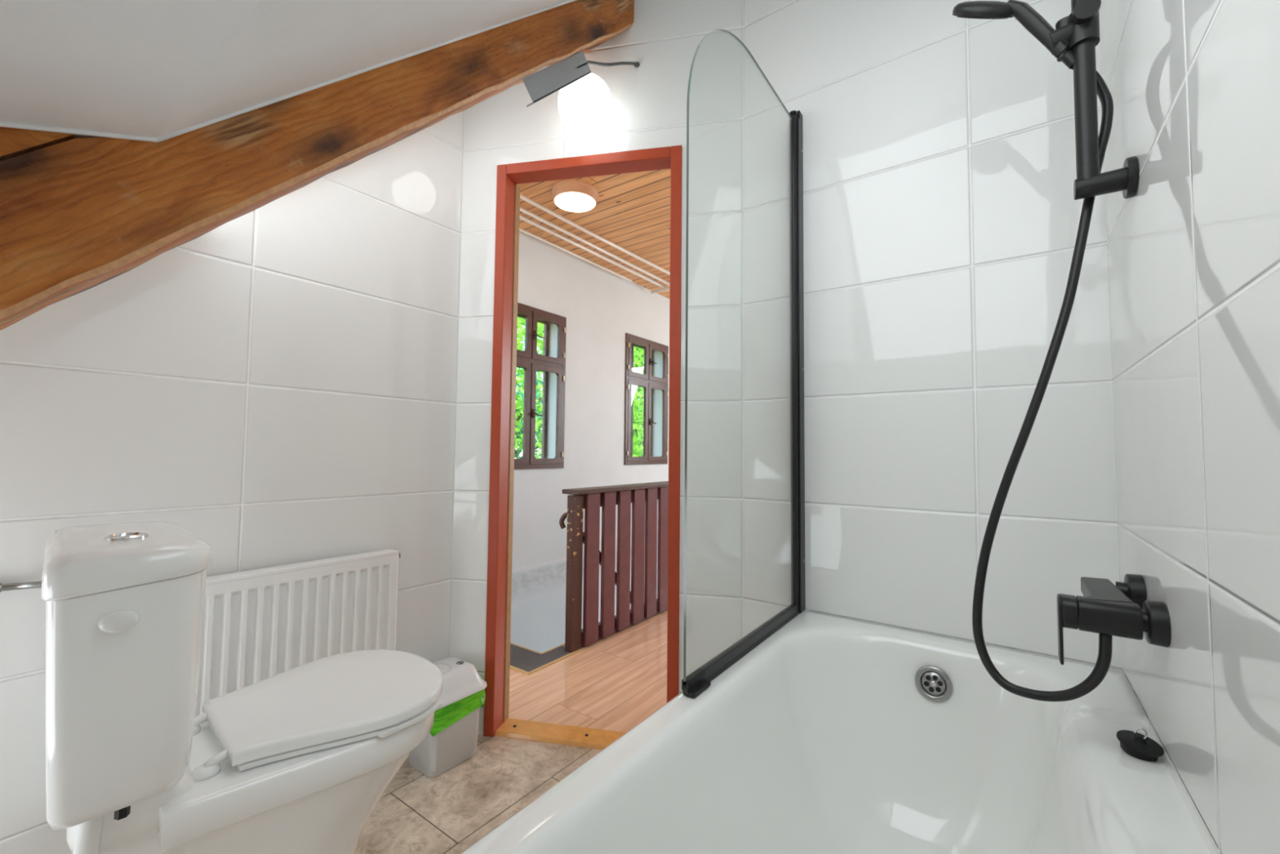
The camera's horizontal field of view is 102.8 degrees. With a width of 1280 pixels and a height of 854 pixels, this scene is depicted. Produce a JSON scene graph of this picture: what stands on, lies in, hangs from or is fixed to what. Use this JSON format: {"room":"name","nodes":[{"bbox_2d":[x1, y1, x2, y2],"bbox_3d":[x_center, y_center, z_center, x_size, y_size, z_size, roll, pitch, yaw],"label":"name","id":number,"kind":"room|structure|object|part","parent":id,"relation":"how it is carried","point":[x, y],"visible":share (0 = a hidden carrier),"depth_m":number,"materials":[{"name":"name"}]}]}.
{"room":"bathroom","nodes":[
{"label":"bathroom","id":0,"kind":"room"},
{"bbox_2d":[0,0,260,138],"bbox_3d":[-0.663,-0.339,0.257,1.731,0.333,0.730,-1,-3,36],"label":"ceiling","id":1,"kind":"structure","parent":0,"point":[125,67],"depth_m":0.54,"materials":[{"name":"paint"}]},
{"bbox_2d":[0,111,464,853],"bbox_3d":[-1.134,-0.152,1.147,0.080,2.272,1.600,-1,-3,36],"label":"wall","id":2,"kind":"structure","parent":0,"point":[276,385],"depth_m":1.30,"materials":[{"name":"tile"}]},
{"bbox_2d":[195,548,400,715],"bbox_3d":[-0.936,0.559,1.278,0.060,0.408,0.670,-1,-3,36],"label":"radiator","id":3,"kind":"object","parent":2,"relation":"attached to","point":[260,624],"visible":0.37,"depth_m":1.30,"materials":[{"name":"metal"}]},
{"bbox_2d":[205,548,398,585],"bbox_3d":[-0.930,0.361,1.277,0.042,0.012,0.656,-1,-3,36],"label":"grille","id":4,"kind":"object","parent":3,"relation":"attached to","point":[278,572],"depth_m":1.32,"materials":[{"name":"metal"}]},
{"bbox_3d":[-0.742,0.575,1.533,0.042,0.404,0.003,-1,-3,36],"label":"panel","id":5,"kind":"part","parent":3,"relation":"part of","materials":[{"name":"metal"}]},
{"bbox_2d":[157,0,568,137],"bbox_3d":[-0.084,-1.066,1.089,1.731,1.350,1.350,-1,-3,36],"label":"ceiling","id":6,"kind":"structure","parent":0,"point":[283,47],"depth_m":0.74,"materials":[{"name":"paint"}]},
{"bbox_2d":[0,0,576,142],"bbox_3d":[-0.560,-0.814,0.931,0.008,1.281,1.664,-1,-3,36],"label":"trim","id":7,"kind":"structure","parent":6,"relation":"attached to","point":[2,124],"depth_m":0.81,"materials":[{"name":"paint"}]},
{"bbox_2d":[0,0,634,330],"bbox_3d":[-0.612,-0.563,0.985,0.152,2.013,1.850,-1,-3,36],"label":"rafter","id":8,"kind":"object","parent":6,"relation":"attached to","point":[78,215],"visible":0.96,"depth_m":0.80,"materials":[{"name":"brown wood"}]},
{"bbox_2d":[0,126,75,161],"bbox_3d":[-0.983,-0.100,0.461,0.150,0.601,0.600,-1,-3,36],"label":"timber packer","id":9,"kind":"object","parent":8,"relation":"attached to","point":[14,142],"visible":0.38,"depth_m":0.64,"materials":[{"name":"brown wood"}]},
{"bbox_2d":[522,50,639,136],"bbox_3d":[-0.215,-1.037,1.566,0.172,0.366,0.460,-2,-4,41],"label":"globe lamp","id":10,"kind":"object","parent":8,"relation":"attached to","point":[585,105],"visible":0.99,"depth_m":1.54,"materials":[{"name":"white glass"}]},
{"bbox_3d":[-0.172,-1.018,1.615,0.172,0.172,0.172,-1,-3,36],"label":"globe","id":11,"kind":"part","parent":10,"relation":"part of","materials":[{"name":"white glass"}]},
{"bbox_2d":[354,608,667,853],"bbox_3d":[0.902,1.168,2.446,3.800,0.200,6.200,-1,-3,36],"label":"floor","id":12,"kind":"structure","parent":0,"point":[448,812],"depth_m":1.58,"materials":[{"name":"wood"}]},
{"bbox_2d":[40,520,443,853],"bbox_3d":[-0.783,0.571,0.856,0.397,0.807,0.889,-2,-4,41],"label":"toilet","id":13,"kind":"object","parent":12,"relation":"on","point":[297,760],"visible":1,"depth_m":0.75,"materials":[{"name":"white ceramic"}]},
{"bbox_3d":[-0.828,0.198,0.822,0.390,0.056,0.170,-2,-4,41],"label":"cistern lid","id":14,"kind":"part","parent":13,"relation":"part of","materials":[{"name":"white ceramic"}]},
{"bbox_3d":[-0.654,0.775,0.991,0.373,0.415,0.475,-1,-3,36],"label":"bowl","id":15,"kind":"part","parent":13,"relation":"part of","materials":[{"name":"white ceramic"}]},
{"bbox_3d":[-0.621,0.544,1.041,0.386,0.024,0.401,-1,-3,36],"label":"lid","id":16,"kind":"part","parent":13,"relation":"part of","materials":[{"name":"white plastic"}]},
{"bbox_3d":[-0.620,0.563,1.042,0.375,0.012,0.383,-1,-3,36],"label":"seat","id":17,"kind":"part","parent":13,"relation":"part of","materials":[{"name":"white plastic"}]},
{"bbox_2d":[408,657,486,777],"bbox_3d":[-0.603,0.875,1.568,0.186,0.270,0.208,-1,-3,36],"label":"waste bin","id":18,"kind":"object","parent":12,"relation":"on","point":[451,740],"visible":0.7,"depth_m":1.51,"materials":[{"name":"grey plastic"}]},
{"bbox_3d":[-0.602,0.776,1.573,0.186,0.069,0.208,-1,-3,36],"label":"lid","id":19,"kind":"part","parent":18,"relation":"part of","materials":[{"name":"plastic"}]},
{"bbox_2d":[510,643,571,671],"bbox_3d":[-0.759,1.053,2.546,0.920,0.005,0.295,-1,-3,36],"label":"carpet strip","id":20,"kind":"object","parent":12,"relation":"on","point":[526,660],"visible":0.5,"depth_m":2.31,"materials":[{"name":"grey carpet"}]},
{"bbox_2d":[510,642,582,675],"bbox_3d":[0.014,1.126,3.609,0.933,0.036,2.953,-1,-3,36],"label":"trim","id":21,"kind":"structure","parent":12,"relation":"on","point":[562,644],"depth_m":2.29,"materials":[{"name":"brown wood"}]},
{"bbox_2d":[559,480,668,652],"bbox_3d":[0.067,0.705,2.969,0.125,0.757,1.408,-1,-3,36],"label":"stair railing","id":22,"kind":"object","parent":12,"relation":"on","point":[643,497],"visible":0.67,"depth_m":2.61,"materials":[{"name":"brown wood"}]},
{"bbox_3d":[-0.312,0.689,2.426,0.040,0.730,0.074,-1,-3,36],"label":"post","id":23,"kind":"part","parent":22,"relation":"part of","materials":[{"name":"brown wood"}]},
{"bbox_3d":[0.079,0.338,2.980,0.103,0.022,1.408,-1,-3,36],"label":"handrail","id":24,"kind":"part","parent":22,"relation":"part of","materials":[{"name":"brown wood"}]},
{"bbox_3d":[0.069,0.387,2.972,0.033,0.073,1.228,-1,-3,36],"label":"rail","id":25,"kind":"part","parent":22,"relation":"part of","materials":[{"name":"brown wood"}]},
{"bbox_3d":[0.062,1.045,2.941,0.033,0.075,1.228,-1,-3,36],"label":"rail","id":26,"kind":"part","parent":22,"relation":"part of","materials":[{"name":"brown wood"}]},
{"bbox_2d":[460,609,1217,853],"bbox_3d":[0.215,0.720,0.548,0.686,0.500,1.720,-1,-3,36],"label":"bathtub","id":27,"kind":"object","parent":12,"relation":"on","point":[833,734],"visible":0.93,"depth_m":1.00,"materials":[{"name":"ceramic"}]},
{"bbox_2d":[681,29,805,697],"bbox_3d":[0.278,-0.217,1.215,0.029,1.434,0.648,-1,-3,35],"label":"screen","id":28,"kind":"object","parent":27,"relation":"on","point":[699,680],"visible":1,"depth_m":1.42,"materials":[{"name":"clear glass"}]},
{"bbox_2d":[1115,727,1164,761],"bbox_3d":[0.773,0.485,0.790,0.053,0.045,0.053,-1,-3,36],"label":"plug","id":29,"kind":"object","parent":27,"relation":"on","point":[1138,745],"visible":1,"depth_m":0.78,"materials":[{"name":"black rubber"}]},
{"bbox_2d":[510,231,669,652],"bbox_3d":[-0.680,1.284,3.639,0.235,5.450,6.300,-1,-3,36],"label":"wall","id":30,"kind":"structure","parent":0,"point":[599,306],"depth_m":3.81,"materials":[{"name":"paint"}]},
{"bbox_2d":[514,302,566,469],"bbox_3d":[-0.804,-0.266,3.498,0.248,1.100,0.660,-1,-3,36],"label":"window","id":31,"kind":"structure","parent":30,"relation":"attached to","point":[529,359],"depth_m":3.54,"materials":[{"name":"brown paint"}]},
{"bbox_3d":[-0.833,-0.098,3.323,0.024,0.688,0.296,-1,-3,36],"label":"sash","id":32,"kind":"part","parent":31,"relation":"part of","materials":[{"name":"brown paint"}]},
{"bbox_3d":[-0.828,-0.631,3.348,0.024,0.324,0.296,-1,-3,36],"label":"sash","id":33,"kind":"part","parent":31,"relation":"part of","materials":[{"name":"brown paint"}]},
{"bbox_3d":[-0.892,-0.264,3.562,0.030,1.100,0.660,-1,-3,36],"label":"frame","id":34,"kind":"part","parent":31,"relation":"part of","materials":[{"name":"paint"}]},
{"bbox_3d":[-0.692,-0.090,3.465,0.035,0.060,0.067,-1,-3,36],"label":"handle","id":35,"kind":"part","parent":31,"relation":"part of","materials":[{"name":"paint"}]},
{"bbox_3d":[-0.687,-0.623,3.490,0.035,0.060,0.067,-1,-3,36],"label":"handle","id":36,"kind":"part","parent":31,"relation":"part of","materials":[{"name":"paint"}]},
{"bbox_3d":[-0.656,-0.085,3.570,0.024,0.688,0.296,-1,-3,36],"label":"sash","id":37,"kind":"part","parent":31,"relation":"part of","materials":[{"name":"brown paint"}]},
{"bbox_3d":[-0.651,-0.618,3.595,0.024,0.324,0.296,-1,-3,36],"label":"sash","id":38,"kind":"part","parent":31,"relation":"part of","materials":[{"name":"brown paint"}]},
{"bbox_2d":[624,333,668,465],"bbox_3d":[0.007,-0.224,4.627,0.248,1.120,0.660,-1,-3,36],"label":"window","id":39,"kind":"structure","parent":30,"relation":"attached to","point":[646,380],"depth_m":4.57,"materials":[{"name":"brown paint"}]},
{"bbox_3d":[-0.022,-0.053,4.451,0.024,0.701,0.296,-1,-3,36],"label":"sash","id":40,"kind":"part","parent":39,"relation":"part of","materials":[{"name":"brown paint"}]},
{"bbox_3d":[-0.017,-0.596,4.477,0.024,0.331,0.296,-1,-3,36],"label":"sash","id":41,"kind":"part","parent":39,"relation":"part of","materials":[{"name":"brown paint"}]},
{"bbox_3d":[-0.081,-0.222,4.690,0.030,1.120,0.660,-1,-3,36],"label":"frame","id":42,"kind":"part","parent":39,"relation":"part of","materials":[{"name":"paint"}]},
{"bbox_3d":[0.160,-0.583,4.724,0.024,0.331,0.296,-1,-3,36],"label":"sash","id":43,"kind":"part","parent":39,"relation":"part of","materials":[{"name":"brown paint"}]},
{"bbox_3d":[0.155,-0.039,4.698,0.024,0.701,0.296,-1,-3,36],"label":"sash","id":44,"kind":"part","parent":39,"relation":"part of","materials":[{"name":"brown paint"}]},
{"bbox_2d":[517,168,671,298],"bbox_3d":[0.957,-1.367,2.607,4.000,0.060,6.300,-1,-3,36],"label":"ceiling","id":45,"kind":"structure","parent":0,"point":[632,211],"depth_m":3.26,"materials":[{"name":"brown wood"}]},
{"bbox_2d":[551,179,598,212],"bbox_3d":[-0.368,-1.301,2.903,0.260,0.070,0.260,-1,-3,36],"label":"ceiling lamp","id":46,"kind":"object","parent":45,"relation":"attached to","point":[570,195],"visible":1,"depth_m":2.84,"materials":[{"name":"brown wood"}]},
{"bbox_2d":[554,191,595,212],"bbox_3d":[-0.369,-1.274,2.902,0.231,0.016,0.231,-1,-3,36],"label":"diffuser","id":47,"kind":"object","parent":46,"relation":"attached to","point":[574,202],"depth_m":2.87,"materials":[{"name":"white"}]},
{"bbox_2d":[519,227,631,281],"bbox_3d":[-1.195,-1.321,2.765,0.016,0.016,3.850,-1,-3,36],"label":"pipe","id":48,"kind":"object","parent":45,"relation":"attached to","point":[520,229],"visible":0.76,"depth_m":3.72,"materials":[{"name":"white metal"}]},
{"bbox_2d":[519,214,665,288],"bbox_3d":[-0.993,-1.317,2.805,0.022,0.022,4.150,-1,-3,36],"label":"pipe","id":49,"kind":"object","parent":45,"relation":"attached to","point":[521,217],"visible":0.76,"depth_m":3.63,"materials":[{"name":"white metal"}]},
{"bbox_2d":[520,194,670,293],"bbox_3d":[-0.924,-1.310,2.763,0.440,0.039,4.164,-1,-3,36],"label":"pipe","id":50,"kind":"object","parent":45,"relation":"attached to","point":[522,197],"visible":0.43,"depth_m":3.42,"materials":[{"name":"white metal"}]},
{"bbox_2d":[520,207,670,285],"bbox_3d":[-0.914,-1.317,2.778,0.022,0.022,4.200,-1,-3,36],"label":"pipe","id":51,"kind":"object","parent":45,"relation":"attached to","point":[522,210],"visible":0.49,"depth_m":3.54,"materials":[{"name":"white metal"}]},
{"bbox_2d":[449,0,742,733],"bbox_3d":[-0.148,-0.315,1.728,0.972,2.672,0.085,0,-3,11],"label":"wall","id":52,"kind":"structure","parent":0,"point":[650,100],"depth_m":1.66,"materials":[{"name":"tile"}]},
{"bbox_2d":[483,145,682,749],"bbox_3d":[-0.180,0.057,1.717,0.645,1.929,0.107,0,-3,11],"label":"door frame","id":53,"kind":"structure","parent":52,"relation":"attached to","point":[497,722],"depth_m":1.72,"materials":[{"name":"red paint"}]},
{"bbox_3d":[-0.173,0.058,1.752,0.645,1.929,0.035,0,-3,11],"label":"casing","id":54,"kind":"part","parent":53,"relation":"part of","materials":[{"name":"brown wood"}]},
{"bbox_2d":[742,0,1121,670],"bbox_3d":[0.739,-0.323,1.363,0.944,2.672,0.120,-1,-3,36],"label":"wall","id":55,"kind":"structure","parent":0,"point":[941,214],"depth_m":1.30,"materials":[{"name":"tile"}]},
{"bbox_2d":[1099,0,1279,853],"bbox_3d":[0.463,-0.378,0.257,0.100,2.672,2.000,-1,-3,36],"label":"wall","id":56,"kind":"structure","parent":0,"point":[1193,257],"depth_m":0.59,"materials":[{"name":"tile"}]},
{"bbox_2d":[1048,0,1139,199],"bbox_3d":[0.789,-0.714,0.897,0.112,0.655,0.067,-1,-3,29],"label":"shower rail","id":57,"kind":"object","parent":56,"relation":"attached to","point":[1080,30],"visible":1,"depth_m":0.89,"materials":[{"name":"black metal"}]},
{"bbox_2d":[952,0,1074,69],"bbox_3d":[0.706,-0.747,0.968,0.192,0.210,0.088,-1,-3,36],"label":"shower","id":58,"kind":"object","parent":57,"relation":"attached to","point":[1033,21],"visible":0.99,"depth_m":0.95,"materials":[{"name":"black metal"}]},
{"bbox_3d":[0.733,-0.741,0.946,0.096,0.149,0.037,-1,-3,36],"label":"handle","id":59,"kind":"part","parent":58,"relation":"part of","materials":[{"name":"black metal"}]},
{"bbox_3d":[0.786,-0.719,0.907,0.030,0.620,0.030,-1,-3,36],"label":"rail","id":60,"kind":"part","parent":57,"relation":"part of","materials":[{"name":"black metal"}]},
{"bbox_3d":[0.800,-0.419,0.880,0.080,0.037,0.037,-1,-3,36],"label":"bracket arm","id":61,"kind":"part","parent":57,"relation":"part of","materials":[{"name":"black metal"}]},
{"bbox_2d":[1057,573,1170,664],"bbox_3d":[0.769,0.315,0.851,0.122,0.127,0.226,-1,-3,36],"label":"mixer","id":62,"kind":"object","parent":56,"relation":"attached to","point":[1122,609],"visible":1,"depth_m":0.79,"materials":[{"name":"black metal"}]},
{"bbox_2d":[972,66,1113,701],"bbox_3d":[0.710,-0.099,0.902,0.223,1.117,0.135,-1,-3,36],"label":"shower hose","id":63,"kind":"object","parent":62,"relation":"attached to","point":[1100,669],"visible":0.88,"depth_m":0.92,"materials":[{"name":"black rubber"}]},
{"bbox_3d":[0.677,0.324,0.823,0.004,0.106,0.042,-1,-3,36],"label":"lever plate","id":64,"kind":"part","parent":62,"relation":"part of","materials":[{"name":"black metal"}]},
{"bbox_3d":[0.687,0.295,0.818,0.018,0.048,0.050,-1,-3,36],"label":"lever","id":65,"kind":"part","parent":62,"relation":"part of","materials":[{"name":"black metal"}]},
{"bbox_3d":[-0.892,0.368,-0.104,1.911,1.119,0.100,-1,-3,36],"label":"wall","id":66,"kind":"structure","parent":0,"visible":0},
{"bbox_2d":[0,580,41,591],"bbox_3d":[-1.329,0.280,0.744,0.726,0.035,0.159,3,-4,-41],"label":"supply hose","id":67,"kind":"object","parent":66,"relation":"attached to","point":[31,584],"visible":0.44,"depth_m":0.96,"materials":[{"name":"metal"}]},
{"label":"outside","id":68,"kind":"structure","parent":0,"visible":0},
{"bbox_3d":[-18.914,5.162,27.449,56.700,0.200,100.000,-1,-3,36],"label":"ground","id":69,"kind":"structure","parent":68,"visible":0},
{"bbox_2d":[514,339,542,458],"bbox_3d":[-2.708,0.986,10.619,4.344,6.881,5.353,-1,-3,36],"label":"broadleaf tree","id":70,"kind":"object","parent":69,"relation":"on","point":[517,452],"visible":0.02,"depth_m":9.97,"materials":[{"name":"green plant"}]},
{"bbox_2d":[514,316,633,458],"bbox_3d":[-1.827,0.899,6.452,3.477,6.676,3.566,-1,-3,36],"label":"broadleaf tree","id":71,"kind":"object","parent":69,"relation":"on","point":[519,338],"visible":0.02,"depth_m":6.17,"materials":[{"name":"green plant"}]},
{"bbox_2d":[519,322,644,451],"bbox_3d":[0.071,0.446,14.633,5.388,8.397,6.175,-1,-3,33],"label":"broadleaf tree","id":72,"kind":"object","parent":69,"relation":"on","point":[523,323],"visible":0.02,"depth_m":13.31,"materials":[{"name":"green plant"}]},
{"bbox_2d":[542,346,644,456],"bbox_3d":[0.146,1.160,8.690,3.345,6.407,3.957,-1,-3,36],"label":"broadleaf tree","id":73,"kind":"object","parent":69,"relation":"on","point":[637,417],"visible":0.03,"depth_m":7.89,"materials":[{"name":"green plant"}]}
]}

